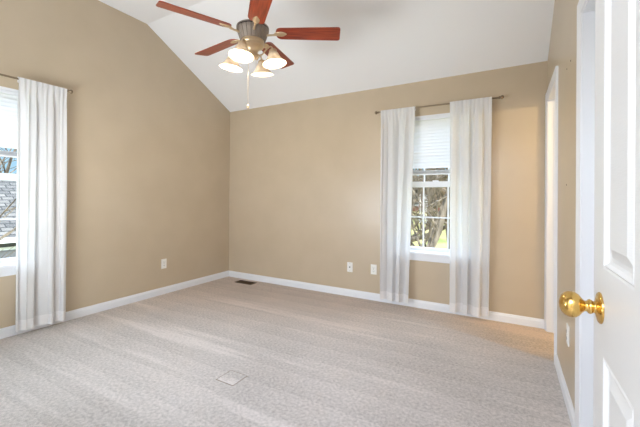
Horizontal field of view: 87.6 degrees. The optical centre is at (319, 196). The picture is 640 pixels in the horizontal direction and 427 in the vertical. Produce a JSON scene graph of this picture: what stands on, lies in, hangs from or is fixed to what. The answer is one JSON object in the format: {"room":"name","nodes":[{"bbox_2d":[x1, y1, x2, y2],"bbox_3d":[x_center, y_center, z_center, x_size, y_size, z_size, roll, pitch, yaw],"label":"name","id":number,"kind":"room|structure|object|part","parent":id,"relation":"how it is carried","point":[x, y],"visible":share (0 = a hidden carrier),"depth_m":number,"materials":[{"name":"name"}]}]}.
{"room":"empty bedroom","nodes":[
{"label":"empty bedroom","id":0,"kind":"room"},
{"bbox_2d":[0,0,229,328],"bbox_3d":[-2.263,-0.398,3.494,0.120,3.183,3.735,0,0,29],"label":"wall","id":1,"kind":"structure","parent":0,"point":[148,142],"depth_m":3.62,"materials":[{"name":"paint"}]},
{"bbox_2d":[0,86,17,276],"bbox_3d":[-2.742,-0.126,2.611,0.155,1.565,0.950,0,0,29],"label":"window","id":2,"kind":"structure","parent":1,"relation":"in","point":[7,265],"depth_m":2.79,"materials":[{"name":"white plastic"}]},
{"bbox_3d":[-2.715,0.577,2.591,0.080,0.024,0.950,0,0,29],"label":"sill","id":3,"kind":"part","parent":2,"relation":"part of","materials":[{"name":"white paint"}]},
{"bbox_3d":[-2.760,0.178,2.619,0.030,0.753,0.802,0,0,29],"label":"sash","id":4,"kind":"part","parent":2,"relation":"part of","materials":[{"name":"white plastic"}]},
{"bbox_2d":[0,89,17,157],"bbox_3d":[-2.716,-0.573,2.600,0.034,0.620,0.792,0,0,29],"label":"window blind","id":5,"kind":"object","parent":2,"relation":"attached to","point":[8,100],"visible":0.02,"depth_m":2.79,"materials":[{"name":"white plastic"}]},
{"bbox_3d":[-2.722,-0.340,2.602,0.024,0.014,0.788,0,0,29],"label":"rail","id":6,"kind":"part","parent":5,"relation":"part of","materials":[{"name":"white plastic"}]},
{"bbox_2d":[0,73,72,93],"bbox_3d":[-2.652,-0.968,2.575,0.100,0.065,1.282,0,0,29],"label":"curtain rod","id":7,"kind":"object","parent":1,"relation":"attached to","point":[69,91],"visible":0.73,"depth_m":2.74,"materials":[{"name":"gold metal"}]},
{"bbox_2d":[15,77,66,331],"bbox_3d":[-2.430,0.065,2.919,0.068,2.120,0.356,0,0,33],"label":"curtain","id":8,"kind":"object","parent":7,"relation":"hanging from","point":[41,205],"visible":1,"depth_m":2.91,"materials":[{"name":"white fabric"}]},
{"bbox_2d":[0,271,228,338],"bbox_3d":[-2.216,1.133,3.456,0.014,0.083,3.495,0,0,29],"label":"baseboard","id":9,"kind":"structure","parent":1,"relation":"attached to","point":[9,331],"depth_m":3.58,"materials":[{"name":"white paint"}]},
{"bbox_2d":[161,259,166,268],"bbox_3d":[-1.889,0.813,4.038,0.009,0.115,0.070,0,0,29],"label":"wall outlet","id":10,"kind":"object","parent":1,"relation":"attached to","point":[163,261],"visible":1,"depth_m":4.03,"materials":[{"name":"white plastic"}]},
{"bbox_2d":[0,276,571,426],"bbox_3d":[-0.509,1.214,2.491,4.177,0.060,3.735,0,0,29],"label":"floor","id":11,"kind":"structure","parent":0,"point":[308,358],"depth_m":2.31,"materials":[{"name":"carpet"}]},
{"bbox_2d":[216,370,246,385],"bbox_3d":[-0.575,1.182,2.177,0.150,0.002,0.137,0,0,29],"label":"carpet patch","id":12,"kind":"object","parent":11,"relation":"on","point":[231,378],"visible":1,"depth_m":2.18,"materials":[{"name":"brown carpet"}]},
{"bbox_2d":[235,280,256,284],"bbox_3d":[-1.029,1.185,4.608,0.290,0.006,0.130,0,0,29],"label":"floor vent","id":13,"kind":"object","parent":11,"relation":"in","point":[239,281],"visible":1,"depth_m":4.60,"materials":[{"name":"brown metal"}]},
{"bbox_2d":[99,0,554,111],"bbox_3d":[-0.486,-1.640,2.501,4.177,0.878,3.735,0,0,29],"label":"ceiling","id":14,"kind":"structure","parent":0,"point":[381,43],"depth_m":3.37,"materials":[{"name":"white paint"}]},
{"bbox_2d":[156,0,339,108],"bbox_3d":[-0.527,-1.322,2.563,1.267,1.314,1.283,0,0,29],"label":"ceiling fan","id":15,"kind":"object","parent":14,"relation":"hanging from","point":[253,32],"visible":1,"depth_m":2.48,"materials":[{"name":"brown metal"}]},
{"bbox_3d":[-0.850,-1.242,2.288,0.487,0.006,0.140,1,13,-36],"label":"fan blade","id":16,"kind":"part","parent":15,"relation":"part of","materials":[{"name":"brown wood"}]},
{"bbox_3d":[-0.848,-1.240,2.780,0.487,0.006,0.140,0,13,36],"label":"fan blade","id":17,"kind":"part","parent":15,"relation":"part of","materials":[{"name":"brown wood"}]},
{"bbox_3d":[-0.687,-1.032,2.577,0.180,0.111,0.182,0,0,14],"label":"lamp shade","id":18,"kind":"part","parent":15,"relation":"part of","materials":[{"name":"white glass"}]},
{"bbox_3d":[-0.557,-1.032,2.357,0.182,0.111,0.180,0,0,14],"label":"lamp shade","id":19,"kind":"part","parent":15,"relation":"part of","materials":[{"name":"white glass"}]},
{"bbox_3d":[-0.382,-1.239,2.134,0.140,0.006,0.487,14,-4,-17],"label":"fan blade","id":20,"kind":"part","parent":15,"relation":"part of","materials":[{"name":"brown wood"}]},
{"bbox_3d":[-0.467,-1.030,2.707,0.182,0.111,0.180,0,0,14],"label":"lamp shade","id":21,"kind":"part","parent":15,"relation":"part of","materials":[{"name":"white glass"}]},
{"bbox_3d":[-0.413,-1.094,2.507,0.140,0.070,0.016,0,0,14],"label":"lamp arm","id":22,"kind":"part","parent":15,"relation":"part of","materials":[{"name":"gold metal"}]},
{"bbox_3d":[-0.337,-1.029,2.487,0.180,0.111,0.182,0,0,14],"label":"lamp shade","id":23,"kind":"part","parent":15,"relation":"part of","materials":[{"name":"white glass"}]},
{"bbox_3d":[-0.380,-1.236,2.930,0.140,0.006,0.487,-13,-4,18],"label":"fan blade","id":24,"kind":"part","parent":15,"relation":"part of","materials":[{"name":"brown wood"}]},
{"bbox_3d":[-0.092,-1.235,2.531,0.487,0.006,0.140,0,-13,0],"label":"fan blade","id":25,"kind":"part","parent":15,"relation":"part of","materials":[{"name":"brown wood"}]},
{"bbox_2d":[229,61,547,318],"bbox_3d":[0.442,-0.018,4.040,4.057,2.470,0.120,0,0,29],"label":"wall","id":26,"kind":"structure","parent":0,"point":[304,186],"depth_m":3.97,"materials":[{"name":"paint"}]},
{"bbox_2d":[347,262,352,271],"bbox_3d":[0.357,0.847,4.003,0.070,0.115,0.016,0,0,29],"label":"cable plate","id":27,"kind":"object","parent":26,"relation":"attached to","point":[349,264],"visible":1,"depth_m":4.00,"materials":[{"name":"white plastic"}]},
{"bbox_2d":[371,264,376,274],"bbox_3d":[0.621,0.843,3.858,0.070,0.115,0.009,0,0,29],"label":"wall outlet","id":28,"kind":"object","parent":26,"relation":"attached to","point":[373,267],"visible":1,"depth_m":3.85,"materials":[{"name":"white plastic"}]},
{"bbox_2d":[229,271,543,328],"bbox_3d":[0.347,1.155,4.007,3.937,0.083,0.014,0,0,29],"label":"baseboard","id":29,"kind":"structure","parent":26,"relation":"attached to","point":[495,316],"depth_m":3.79,"materials":[{"name":"white paint"}]},
{"bbox_2d":[410,113,449,263],"bbox_3d":[1.236,-0.090,3.572,0.960,1.565,0.155,0,0,29],"label":"window","id":30,"kind":"structure","parent":26,"relation":"in","point":[439,255],"depth_m":3.56,"materials":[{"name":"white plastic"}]},
{"bbox_3d":[1.212,0.612,3.537,0.960,0.024,0.080,0,0,29],"label":"sill","id":31,"kind":"part","parent":30,"relation":"part of","materials":[{"name":"white paint"}]},
{"bbox_3d":[1.242,0.214,3.586,0.812,0.753,0.030,0,0,29],"label":"sash","id":32,"kind":"part","parent":30,"relation":"part of","materials":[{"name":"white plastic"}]},
{"bbox_2d":[413,115,449,174],"bbox_3d":[1.227,-0.538,3.551,0.802,0.620,0.034,0,0,29],"label":"window blind","id":33,"kind":"object","parent":30,"relation":"attached to","point":[431,134],"visible":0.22,"depth_m":3.57,"materials":[{"name":"white plastic"}]},
{"bbox_3d":[1.227,-0.240,3.554,0.798,0.014,0.024,0,0,29],"label":"rail","id":34,"kind":"part","parent":33,"relation":"part of","materials":[{"name":"white plastic"}]},
{"bbox_2d":[375,95,503,113],"bbox_3d":[1.196,-0.934,3.496,1.287,0.065,0.100,0,0,29],"label":"curtain rod","id":35,"kind":"object","parent":26,"relation":"attached to","point":[501,96],"visible":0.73,"depth_m":3.44,"materials":[{"name":"gold metal"}]},
{"bbox_2d":[380,106,415,303],"bbox_3d":[0.843,0.089,3.649,0.383,2.110,0.074,0,0,29],"label":"curtain","id":36,"kind":"object","parent":35,"relation":"hanging from","point":[397,125],"visible":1,"depth_m":3.65,"materials":[{"name":"white fabric"}]},
{"bbox_2d":[449,97,491,316],"bbox_3d":[1.476,0.098,3.289,0.381,2.120,0.069,0,0,32],"label":"curtain","id":37,"kind":"object","parent":35,"relation":"hanging from","point":[471,119],"visible":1,"depth_m":3.29,"materials":[{"name":"white fabric"}]},
{"bbox_2d":[547,0,578,409],"bbox_3d":[1.241,-0.377,1.447,0.120,3.183,3.615,0,0,29],"label":"wall","id":38,"kind":"structure","parent":0,"point":[563,39],"depth_m":2.03,"materials":[{"name":"paint"}]},
{"bbox_2d":[544,66,557,355],"bbox_3d":[1.928,0.136,2.687,0.136,2.138,0.763,0,0,29],"label":"trim","id":39,"kind":"structure","parent":38,"relation":"attached to","point":[551,97],"depth_m":2.97,"materials":[{"name":"white paint"}]},
{"bbox_2d":[554,354,574,426],"bbox_3d":[1.011,1.151,1.193,0.014,0.083,2.727,0,0,29],"label":"baseboard","id":40,"kind":"structure","parent":38,"relation":"attached to","point":[568,402],"depth_m":1.95,"materials":[{"name":"white paint"}]},
{"bbox_2d":[566,323,568,346],"bbox_3d":[1.432,0.798,1.930,0.009,0.115,0.070,0,0,29],"label":"wall outlet","id":41,"kind":"object","parent":38,"relation":"attached to","point":[567,325],"visible":1,"depth_m":1.92,"materials":[{"name":"white plastic"}]},
{"bbox_2d":[575,0,594,426],"bbox_3d":[1.108,0.124,1.234,0.136,2.138,0.876,0,0,29],"label":"trim","id":42,"kind":"structure","parent":38,"relation":"attached to","point":[585,70],"depth_m":1.57,"materials":[{"name":"white paint"}]},
{"label":"outside","id":43,"kind":"structure","parent":0,"visible":0},
{"bbox_2d":[411,211,446,248],"bbox_3d":[-5.141,2.045,31.596,110.000,4.670,100.000,0,0,29],"label":"ground","id":44,"kind":"structure","parent":43,"point":[442,242],"depth_m":26.34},
{"bbox_2d":[0,180,16,258],"bbox_3d":[-12.199,1.552,10.894,7.760,5.464,8.700,0,0,29],"label":"house","id":45,"kind":"structure","parent":44,"relation":"on","point":[8,189],"depth_m":10.02,"materials":[{"name":"grey"}]},
{"bbox_3d":[-8.799,2.568,9.828,0.040,2.250,2.200,0,0,29],"label":"garage door","id":46,"kind":"part","parent":45,"relation":"part of","materials":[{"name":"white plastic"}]},
{"bbox_2d":[0,147,16,173],"bbox_3d":[-18.988,-6.084,17.195,12.887,20.047,16.116,0,0,13],"label":"bare tree","id":47,"kind":"object","parent":44,"relation":"on","point":[8,168],"visible":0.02,"depth_m":17.50,"materials":[{"name":"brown plant"}]},
{"bbox_2d":[0,147,16,258],"bbox_3d":[-6.255,-3.144,4.824,6.583,14.802,9.321,1,0,-26],"label":"bare tree","id":48,"kind":"object","parent":44,"relation":"on","point":[5,210],"visible":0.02,"depth_m":5.90,"materials":[{"name":"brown plant"}]},
{"bbox_2d":[410,179,439,245],"bbox_3d":[3.802,-5.538,19.947,12.579,18.537,13.951,1,0,-22],"label":"bare tree","id":49,"kind":"object","parent":44,"relation":"on","point":[414,179],"visible":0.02,"depth_m":20.73,"materials":[{"name":"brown plant"}]},
{"bbox_2d":[410,168,445,246],"bbox_3d":[3.910,-3.337,12.820,10.460,15.287,9.915,0,0,29],"label":"bare tree","id":50,"kind":"object","parent":44,"relation":"on","point":[427,191],"visible":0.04,"depth_m":12.50,"materials":[{"name":"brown plant"}]},
{"bbox_2d":[413,192,444,211],"bbox_3d":[19.066,-0.587,48.957,12.760,5.827,8.700,0,0,29],"label":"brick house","id":51,"kind":"structure","parent":44,"relation":"on","point":[415,204],"depth_m":47.24,"materials":[{"name":"brown"}]},
{"bbox_2d":[413,175,445,202],"bbox_3d":[14.624,0.065,35.379,13.361,5.602,13.044,0,0,29],"label":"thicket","id":52,"kind":"object","parent":44,"relation":"on","point":[437,175],"visible":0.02,"depth_m":32.51,"materials":[{"name":"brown plant"}]},
{"bbox_2d":[410,168,449,241],"bbox_3d":[4.803,-4.722,13.697,12.632,17.724,13.017,1,0,-30],"label":"bare tree","id":53,"kind":"object","parent":44,"relation":"on","point":[412,238],"visible":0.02,"depth_m":15.06,"materials":[{"name":"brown plant"}]},
{"bbox_2d":[411,168,449,246],"bbox_3d":[3.125,-2.249,12.432,8.248,13.135,6.975,0,0,26],"label":"bare tree","id":54,"kind":"object","parent":44,"relation":"on","point":[420,176],"visible":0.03,"depth_m":12.30,"materials":[{"name":"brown plant"}]},
{"bbox_2d":[412,168,449,247],"bbox_3d":[6.699,-3.127,11.441,11.870,15.063,7.349,0,0,32],"label":"bare tree","id":55,"kind":"object","parent":44,"relation":"on","point":[443,209],"visible":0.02,"depth_m":10.95,"materials":[{"name":"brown plant"}]},
{"bbox_2d":[419,169,445,237],"bbox_3d":[8.671,-7.311,25.727,16.898,21.710,17.058,0,0,15],"label":"bare tree","id":56,"kind":"object","parent":44,"relation":"on","point":[433,205],"visible":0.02,"depth_m":26.02,"materials":[{"name":"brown plant"}]},
{"bbox_2d":[442,168,449,248],"bbox_3d":[9.345,-6.239,18.308,13.350,20.042,12.979,1,0,-23],"label":"bare tree","id":57,"kind":"object","parent":44,"relation":"on","point":[442,168],"visible":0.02,"depth_m":19.86,"materials":[{"name":"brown plant"}]},
{"bbox_3d":[-1.385,-0.399,0.923,3.937,3.183,0.120,0,0,29],"label":"wall","id":58,"kind":"structure","parent":0,"visible":0},
{"bbox_2d":[559,0,639,426],"bbox_3d":[0.471,0.158,0.434,0.188,2.030,0.838,0,0,29],"label":"door","id":59,"kind":"structure","parent":58,"relation":"in","point":[615,307],"depth_m":0.65,"materials":[{"name":"white paint"}]},
{"bbox_3d":[0.591,0.247,0.760,0.076,0.069,0.069,0,0,29],"label":"knob","id":60,"kind":"part","parent":59,"relation":"part of","materials":[{"name":"gold metal"}]}
]}

